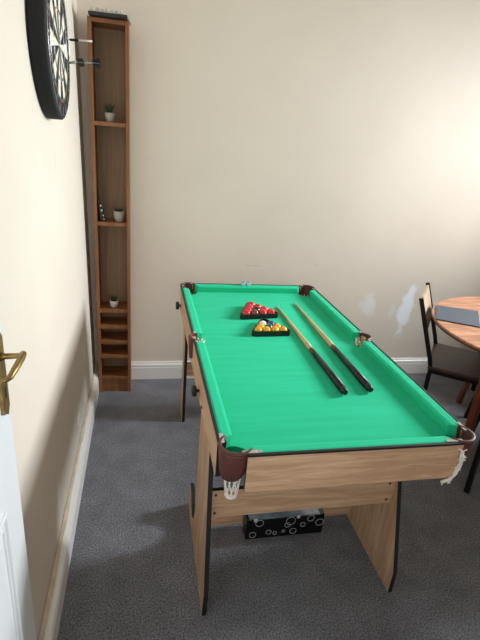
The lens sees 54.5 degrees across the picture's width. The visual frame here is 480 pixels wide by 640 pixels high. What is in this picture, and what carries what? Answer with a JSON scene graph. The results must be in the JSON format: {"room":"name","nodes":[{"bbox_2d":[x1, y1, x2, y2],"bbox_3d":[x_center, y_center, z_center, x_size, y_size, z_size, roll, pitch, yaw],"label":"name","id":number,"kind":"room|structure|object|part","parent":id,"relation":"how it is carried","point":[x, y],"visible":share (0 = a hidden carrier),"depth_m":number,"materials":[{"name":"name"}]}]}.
{"room":"game room","nodes":[
{"label":"game room","id":0,"kind":"room"},
{"bbox_2d":[0,0,95,639],"bbox_3d":[-0.657,-0.399,1.086,0.255,2.950,3.160,0,22,-12],"label":"wall","id":1,"kind":"structure","parent":0,"point":[46,305],"depth_m":1.46,"materials":[{"name":"paint"}]},
{"bbox_2d":[0,323,36,639],"bbox_3d":[-0.366,0.327,0.554,0.083,2.008,0.785,0,22,-12],"label":"door","id":2,"kind":"structure","parent":1,"relation":"in","point":[17,622],"depth_m":0.90,"materials":[{"name":"white paint"}]},
{"bbox_3d":[-0.428,0.100,0.837,0.007,0.170,0.036,0,22,-12],"label":"handle plate","id":3,"kind":"part","parent":2,"relation":"part of","materials":[{"name":"gold metal"}]},
{"bbox_3d":[-0.396,0.079,0.797,0.044,0.022,0.090,0,22,-12],"label":"lever handle","id":4,"kind":"part","parent":2,"relation":"part of","materials":[{"name":"gold metal"}]},
{"bbox_2d":[26,0,69,119],"bbox_3d":[-0.614,-0.897,1.515,0.054,0.451,0.451,0,22,-12],"label":"dartboard","id":5,"kind":"object","parent":1,"relation":"attached to","point":[46,20],"visible":0.99,"depth_m":1.41,"materials":[{"name":"black plastic"}]},
{"bbox_3d":[-0.589,-0.897,1.520,0.001,0.360,0.360,0,22,-12],"label":"wire frame","id":6,"kind":"part","parent":5,"relation":"part of","materials":[{"name":"silver metal"}]},
{"bbox_2d":[69,58,85,66],"bbox_3d":[-0.580,-0.900,1.629,0.098,0.024,0.024,16,24,26],"label":"dart","id":7,"kind":"object","parent":5,"relation":"attached to","point":[80,62],"visible":0.97,"depth_m":1.62,"materials":[{"name":"silver metal"}]},
{"bbox_2d":[64,38,91,41],"bbox_3d":[-0.567,-0.973,1.620,0.103,0.009,0.008,2,21,-7],"label":"dart","id":8,"kind":"object","parent":5,"relation":"attached to","point":[70,39],"visible":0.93,"depth_m":1.62,"materials":[{"name":"silver metal"}]},
{"bbox_2d":[65,58,100,68],"bbox_3d":[-0.555,-0.905,1.633,0.131,0.032,0.033,0,22,-12],"label":"dart","id":9,"kind":"object","parent":5,"relation":"attached to","point":[96,63],"visible":0.8,"depth_m":1.64,"materials":[{"name":"silver metal"}]},
{"bbox_2d":[38,363,98,639],"bbox_3d":[-0.641,0.889,1.667,0.034,0.140,3.020,0,22,-12],"label":"baseboard","id":10,"kind":"structure","parent":1,"relation":"attached to","point":[50,624],"depth_m":1.80,"materials":[{"name":"white paint"}]},
{"bbox_2d":[77,410,81,433],"bbox_3d":[-0.770,0.488,2.236,0.011,0.075,0.090,0,22,-12],"label":"wall socket","id":11,"kind":"object","parent":1,"relation":"attached to","point":[79,418],"visible":1,"depth_m":2.21,"materials":[{"name":"white plastic"}]},
{"bbox_2d":[57,373,479,639],"bbox_3d":[0.864,1.201,1.458,4.700,0.050,4.640,0,22,-12],"label":"floor","id":12,"kind":"structure","parent":0,"point":[132,575],"depth_m":1.85,"materials":[{"name":"carpet"}]},
{"bbox_2d":[87,16,130,391],"bbox_3d":[-0.723,-0.518,2.651,0.192,2.033,0.156,0,22,-12],"label":"bookshelf","id":13,"kind":"object","parent":12,"relation":"on","point":[110,84],"visible":0.97,"depth_m":2.60,"materials":[{"name":"brown wood"}]},
{"bbox_3d":[-0.808,-0.518,2.633,0.017,2.033,0.156,0,22,-12],"label":"panel","id":14,"kind":"part","parent":13,"relation":"part of","materials":[{"name":"brown wood"}]},
{"bbox_2d":[97,189,104,220],"bbox_3d":[-0.762,-0.630,2.560,0.042,0.169,0.038,7,21,6],"label":"figurine","id":15,"kind":"object","parent":13,"relation":"on","point":[101,217],"visible":0.98,"depth_m":2.56,"materials":[{"name":"black plastic"}]},
{"bbox_3d":[-0.643,-1.452,2.289,0.158,0.018,0.154,0,22,-12],"label":"panel","id":16,"kind":"part","parent":13,"relation":"part of","materials":[{"name":"brown wood"}]},
{"bbox_2d":[88,7,130,25],"bbox_3d":[-0.629,-1.470,2.256,0.178,0.036,0.172,2,21,-8],"label":"flat box","id":17,"kind":"object","parent":13,"relation":"on","point":[115,15],"visible":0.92,"depth_m":2.19,"materials":[{"name":"black"}]},
{"bbox_2d":[104,102,115,121],"bbox_3d":[-0.678,-1.076,2.409,0.067,0.098,0.055,11,22,15],"label":"potted plant","id":18,"kind":"object","parent":13,"relation":"on","point":[109,116],"visible":0.94,"depth_m":2.40,"materials":[{"name":"green plant"}]},
{"bbox_3d":[-0.674,-1.050,2.418,0.054,0.045,0.054,0,22,-12],"label":"pot","id":19,"kind":"part","parent":18,"relation":"part of","materials":[{"name":"white ceramic"}]},
{"bbox_3d":[-0.679,-1.029,2.451,0.158,0.020,0.147,0,22,-12],"label":"shelf","id":20,"kind":"part","parent":13,"relation":"part of","materials":[{"name":"brown wood"}]},
{"bbox_3d":[-0.736,-0.550,2.717,0.158,1.983,0.005,0,22,-12],"label":"panel","id":21,"kind":"part","parent":13,"relation":"part of","materials":[{"name":"brown wood"}]},
{"bbox_3d":[-0.719,-0.554,2.635,0.158,0.020,0.147,0,22,-12],"label":"shelf","id":22,"kind":"part","parent":13,"relation":"part of","materials":[{"name":"brown wood"}]},
{"bbox_3d":[-0.760,-0.079,2.820,0.158,0.020,0.147,0,22,-12],"label":"shelf","id":23,"kind":"part","parent":13,"relation":"part of","materials":[{"name":"brown wood"}]},
{"bbox_2d":[109,296,118,307],"bbox_3d":[-0.754,-0.109,2.783,0.054,0.064,0.055,23,28,39],"label":"potted plant","id":24,"kind":"object","parent":13,"relation":"on","point":[113,301],"visible":1,"depth_m":2.77,"materials":[{"name":"green plant"}]},
{"bbox_3d":[-0.753,-0.099,2.787,0.052,0.042,0.052,0,22,-12],"label":"pot","id":25,"kind":"part","parent":24,"relation":"part of","materials":[{"name":"white ceramic"}]},
{"bbox_3d":[-0.768,0.016,2.856,0.158,0.020,0.147,0,22,-12],"label":"shelf","id":26,"kind":"part","parent":13,"relation":"part of","materials":[{"name":"brown wood"}]},
{"bbox_3d":[-0.783,0.197,2.927,0.158,0.020,0.147,0,22,-12],"label":"shelf","id":27,"kind":"part","parent":13,"relation":"part of","materials":[{"name":"brown wood"}]},
{"bbox_3d":[-0.776,0.107,2.892,0.158,0.020,0.147,0,22,-12],"label":"shelf","id":28,"kind":"part","parent":13,"relation":"part of","materials":[{"name":"brown wood"}]},
{"bbox_3d":[-0.795,0.336,2.980,0.158,0.020,0.147,0,22,-12],"label":"shelf","id":29,"kind":"part","parent":13,"relation":"part of","materials":[{"name":"brown wood"}]},
{"bbox_2d":[114,208,124,221],"bbox_3d":[-0.676,-0.587,2.605,0.060,0.070,0.060,0,22,-12],"label":"potted plant","id":30,"kind":"object","parent":13,"relation":"on","point":[118,214],"visible":1,"depth_m":2.59,"materials":[{"name":"green plant"}]},
{"bbox_3d":[-0.637,-0.517,2.669,0.017,2.033,0.156,0,22,-12],"label":"panel","id":31,"kind":"part","parent":13,"relation":"part of","materials":[{"name":"brown wood"}]},
{"bbox_2d":[242,508,324,538],"bbox_3d":[0.185,0.856,1.983,0.338,0.105,0.061,0,22,-12],"label":"cardboard box","id":32,"kind":"object","parent":12,"relation":"on","point":[273,524],"visible":0.98,"depth_m":1.95,"materials":[{"name":"black cardboard"}]},
{"bbox_2d":[176,282,475,615],"bbox_3d":[0.147,0.443,2.058,0.797,0.814,1.517,0,22,-12],"label":"pool table","id":33,"kind":"object","parent":12,"relation":"on","point":[301,443],"visible":0.99,"depth_m":1.60,"materials":[{"name":"green fabric"}]},
{"bbox_3d":[-0.315,0.245,2.638,0.016,0.690,0.140,0,22,-12],"label":"leg","id":34,"kind":"part","parent":33,"relation":"part of","materials":[{"name":"brown wood"}]},
{"bbox_3d":[0.012,0.283,2.736,0.663,0.080,0.015,0,22,-12],"label":"cross rail","id":35,"kind":"part","parent":33,"relation":"part of","materials":[{"name":"brown wood"}]},
{"bbox_2d":[182,287,201,340],"bbox_3d":[-0.227,-0.043,2.164,0.036,0.038,0.610,0,22,-12],"label":"cushion","id":36,"kind":"object","parent":33,"relation":"on","point":[194,326],"depth_m":2.10,"materials":[{"name":"green fabric"}]},
{"bbox_3d":[-0.155,0.247,1.623,0.026,0.041,0.042,0,22,-12],"label":"knob","id":37,"kind":"part","parent":33,"relation":"part of","materials":[{"name":"black plastic"}]},
{"bbox_3d":[-0.142,0.608,1.740,0.031,0.690,0.539,0,22,-12],"label":"leg","id":38,"kind":"part","parent":33,"relation":"part of","materials":[{"name":"brown wood"}]},
{"bbox_2d":[196,341,231,447],"bbox_3d":[-0.095,0.216,1.527,0.036,0.038,0.630,0,22,-12],"label":"cushion","id":39,"kind":"object","parent":33,"relation":"on","point":[218,418],"depth_m":1.44,"materials":[{"name":"green fabric"}]},
{"bbox_2d":[242,309,250,314],"bbox_3d":[0.030,-0.030,2.184,0.040,0.040,0.040,0,22,-12],"label":"ball","id":40,"kind":"object","parent":33,"relation":"on","point":[245,312],"visible":0.68,"depth_m":2.17,"materials":[{"name":"red plastic"}]},
{"bbox_2d":[194,284,298,293],"bbox_3d":[0.046,-0.171,2.555,0.601,0.038,0.036,0,22,-12],"label":"cushion","id":41,"kind":"object","parent":33,"relation":"on","point":[198,288],"depth_m":2.54,"materials":[{"name":"green fabric"}]},
{"bbox_3d":[0.031,0.336,1.190,0.052,0.004,0.011,0,22,-12],"label":"pocket plate","id":42,"kind":"part","parent":33,"relation":"part of","materials":[{"name":"silver metal"}]},
{"bbox_2d":[250,309,258,313],"bbox_3d":[0.069,-0.032,2.197,0.040,0.040,0.040,0,22,-12],"label":"ball","id":43,"kind":"object","parent":33,"relation":"on","point":[254,311],"visible":0.67,"depth_m":2.18,"materials":[{"name":"brown plastic"}]},
{"bbox_2d":[254,326,262,330],"bbox_3d":[0.079,0.045,2.007,0.037,0.037,0.037,0,22,-12],"label":"ball","id":44,"kind":"object","parent":33,"relation":"on","point":[258,328],"visible":0.7,"depth_m":1.99,"materials":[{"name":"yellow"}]},
{"bbox_2d":[240,302,277,319],"bbox_3d":[0.069,-0.046,2.258,0.190,0.024,0.169,-3,22,-19],"label":"ball rack","id":45,"kind":"object","parent":33,"relation":"on","point":[272,315],"visible":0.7,"depth_m":2.18,"materials":[{"name":"black plastic"}]},
{"bbox_2d":[259,309,266,313],"bbox_3d":[0.108,-0.034,2.211,0.040,0.040,0.040,0,22,-12],"label":"ball","id":46,"kind":"object","parent":33,"relation":"on","point":[261,311],"visible":0.73,"depth_m":2.19,"materials":[{"name":"red plastic"}]},
{"bbox_2d":[263,326,270,330],"bbox_3d":[0.115,0.045,2.015,0.037,0.037,0.037,0,22,-12],"label":"ball","id":47,"kind":"object","parent":33,"relation":"on","point":[266,328],"visible":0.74,"depth_m":2.00,"materials":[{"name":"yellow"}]},
{"bbox_2d":[267,308,274,313],"bbox_3d":[0.146,-0.035,2.224,0.040,0.040,0.040,0,22,-12],"label":"ball","id":48,"kind":"object","parent":33,"relation":"on","point":[269,311],"visible":0.72,"depth_m":2.21,"materials":[{"name":"red plastic"}]},
{"bbox_2d":[252,318,290,336],"bbox_3d":[0.122,0.032,2.069,0.172,0.024,0.154,0,22,-13],"label":"ball rack","id":49,"kind":"object","parent":33,"relation":"on","point":[254,333],"visible":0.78,"depth_m":2.00,"materials":[{"name":"black plastic"}]},
{"bbox_2d":[271,326,278,330],"bbox_3d":[0.152,0.045,2.024,0.037,0.037,0.037,0,22,-12],"label":"ball","id":50,"kind":"object","parent":33,"relation":"on","point":[274,328],"visible":0.71,"depth_m":2.01,"materials":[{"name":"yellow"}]},
{"bbox_3d":[0.155,0.835,2.017,0.686,0.068,0.015,0,22,-12],"label":"cross rail","id":51,"kind":"part","parent":33,"relation":"part of","materials":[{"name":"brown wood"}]},
{"bbox_2d":[279,326,286,330],"bbox_3d":[0.188,0.045,2.032,0.037,0.037,0.037,0,22,-12],"label":"ball","id":52,"kind":"object","parent":33,"relation":"on","point":[282,328],"visible":0.72,"depth_m":2.02,"materials":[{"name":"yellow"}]},
{"bbox_3d":[0.231,0.628,1.665,0.683,0.114,0.016,0,22,-12],"label":"cross rail","id":53,"kind":"part","parent":33,"relation":"part of","materials":[{"name":"brown wood"}]},
{"bbox_2d":[276,306,347,394],"bbox_3d":[0.272,0.084,1.962,0.027,0.027,0.869,0,22,-12],"label":"pool cue","id":54,"kind":"object","parent":33,"relation":"on","point":[340,386],"visible":1,"depth_m":1.76,"materials":[{"name":"brown wood"}]},
{"bbox_2d":[294,303,372,391],"bbox_3d":[0.364,0.073,2.011,0.029,0.027,0.906,0,22,-12],"label":"pool cue","id":55,"kind":"object","parent":33,"relation":"on","point":[363,381],"visible":1,"depth_m":1.80,"materials":[{"name":"brown wood"}]},
{"bbox_2d":[309,290,359,340],"bbox_3d":[0.451,-0.040,2.306,0.036,0.038,0.610,0,22,-12],"label":"cushion","id":56,"kind":"object","parent":33,"relation":"on","point":[330,312],"depth_m":2.23,"materials":[{"name":"green fabric"}]},
{"bbox_2d":[252,436,451,452],"bbox_3d":[0.313,0.350,1.270,0.601,0.038,0.036,0,22,-12],"label":"cushion","id":57,"kind":"object","parent":33,"relation":"on","point":[437,444],"depth_m":1.26,"materials":[{"name":"green fabric"}]},
{"bbox_3d":[0.543,0.611,1.883,0.016,0.690,0.539,0,22,-12],"label":"leg","id":58,"kind":"part","parent":33,"relation":"part of","materials":[{"name":"brown wood"}]},
{"bbox_2d":[362,341,457,436],"bbox_3d":[0.584,0.219,1.669,0.036,0.038,0.630,0,22,-12],"label":"cushion","id":59,"kind":"object","parent":33,"relation":"on","point":[435,413],"depth_m":1.59,"materials":[{"name":"green fabric"}]},
{"bbox_3d":[0.602,0.339,1.309,0.052,0.004,0.011,0,22,-12],"label":"pocket plate","id":60,"kind":"part","parent":33,"relation":"part of","materials":[{"name":"silver metal"}]},
{"bbox_2d":[419,282,479,432],"bbox_3d":[1.270,0.266,2.747,0.540,0.827,0.408,14,23,22],"label":"dining chair","id":61,"kind":"object","parent":12,"relation":"on","point":[460,364],"visible":0.88,"depth_m":2.66,"materials":[{"name":"black metal"}]},
{"bbox_3d":[1.014,0.277,2.660,0.153,0.826,0.022,14,23,22],"label":"post","id":62,"kind":"part","parent":61,"relation":"part of","materials":[{"name":"black metal"}]},
{"bbox_3d":[1.091,-0.077,2.720,0.072,0.172,0.354,14,23,22],"label":"backrest","id":63,"kind":"part","parent":61,"relation":"part of","materials":[{"name":"beige wood"}]},
{"bbox_3d":[1.178,0.167,2.980,0.153,0.826,0.022,14,23,22],"label":"post","id":64,"kind":"part","parent":61,"relation":"part of","materials":[{"name":"black metal"}]},
{"bbox_3d":[1.328,0.254,2.713,0.415,0.020,0.408,14,23,22],"label":"seat","id":65,"kind":"part","parent":61,"relation":"part of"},
{"bbox_3d":[1.324,0.273,2.721,0.396,0.022,0.396,14,23,22],"label":"seat frame","id":66,"kind":"part","parent":61,"relation":"part of","materials":[{"name":"black metal"}]},
{"bbox_3d":[1.491,0.433,2.912,0.077,0.433,0.022,14,23,22],"label":"leg","id":67,"kind":"part","parent":61,"relation":"part of","materials":[{"name":"black metal"}]},
{"bbox_3d":[1.327,0.543,2.592,0.077,0.433,0.022,14,23,22],"label":"leg","id":68,"kind":"part","parent":61,"relation":"part of","materials":[{"name":"black metal"}]},
{"bbox_2d":[431,297,479,431],"bbox_3d":[1.565,0.413,2.538,1.148,0.752,1.148,0,22,-12],"label":"round table","id":69,"kind":"object","parent":12,"relation":"on","point":[469,336],"visible":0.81,"depth_m":2.40,"materials":[{"name":"brown wood"}]},
{"bbox_2d":[436,305,479,327],"bbox_3d":[1.184,-0.026,2.534,0.223,0.006,0.293,12,22,19],"label":"placemat","id":70,"kind":"object","parent":69,"relation":"on","point":[467,317],"visible":1,"depth_m":2.51,"materials":[{"name":"grey fabric"}]},
{"bbox_3d":[1.525,0.250,2.984,0.029,0.728,0.159,2,21,-8],"label":"leg","id":71,"kind":"part","parent":69,"relation":"part of","materials":[{"name":"brown wood"}]},
{"bbox_3d":[1.220,0.447,2.408,0.073,0.726,0.048,-4,23,-22],"label":"leg","id":72,"kind":"part","parent":69,"relation":"part of","materials":[{"name":"brown wood"}]},
{"bbox_2d":[463,440,479,493],"bbox_3d":[1.380,0.519,2.120,0.540,0.827,0.408,-11,26,-36],"label":"dining chair","id":73,"kind":"object","parent":12,"relation":"on","point":[476,460],"visible":1,"depth_m":2.28,"materials":[{"name":"black metal"}]},
{"bbox_2d":[76,0,479,364],"bbox_3d":[0.890,-0.996,2.968,4.050,2.950,0.120,0,22,-12],"label":"wall","id":74,"kind":"structure","parent":0,"point":[332,147],"depth_m":2.79,"materials":[{"name":"paint"}]},
{"bbox_2d":[131,358,427,378],"bbox_3d":[0.832,0.343,3.423,3.565,0.124,0.018,0,22,-12],"label":"baseboard","id":75,"kind":"structure","parent":74,"relation":"attached to","point":[141,369],"depth_m":3.14,"materials":[{"name":"white paint"}]}
]}

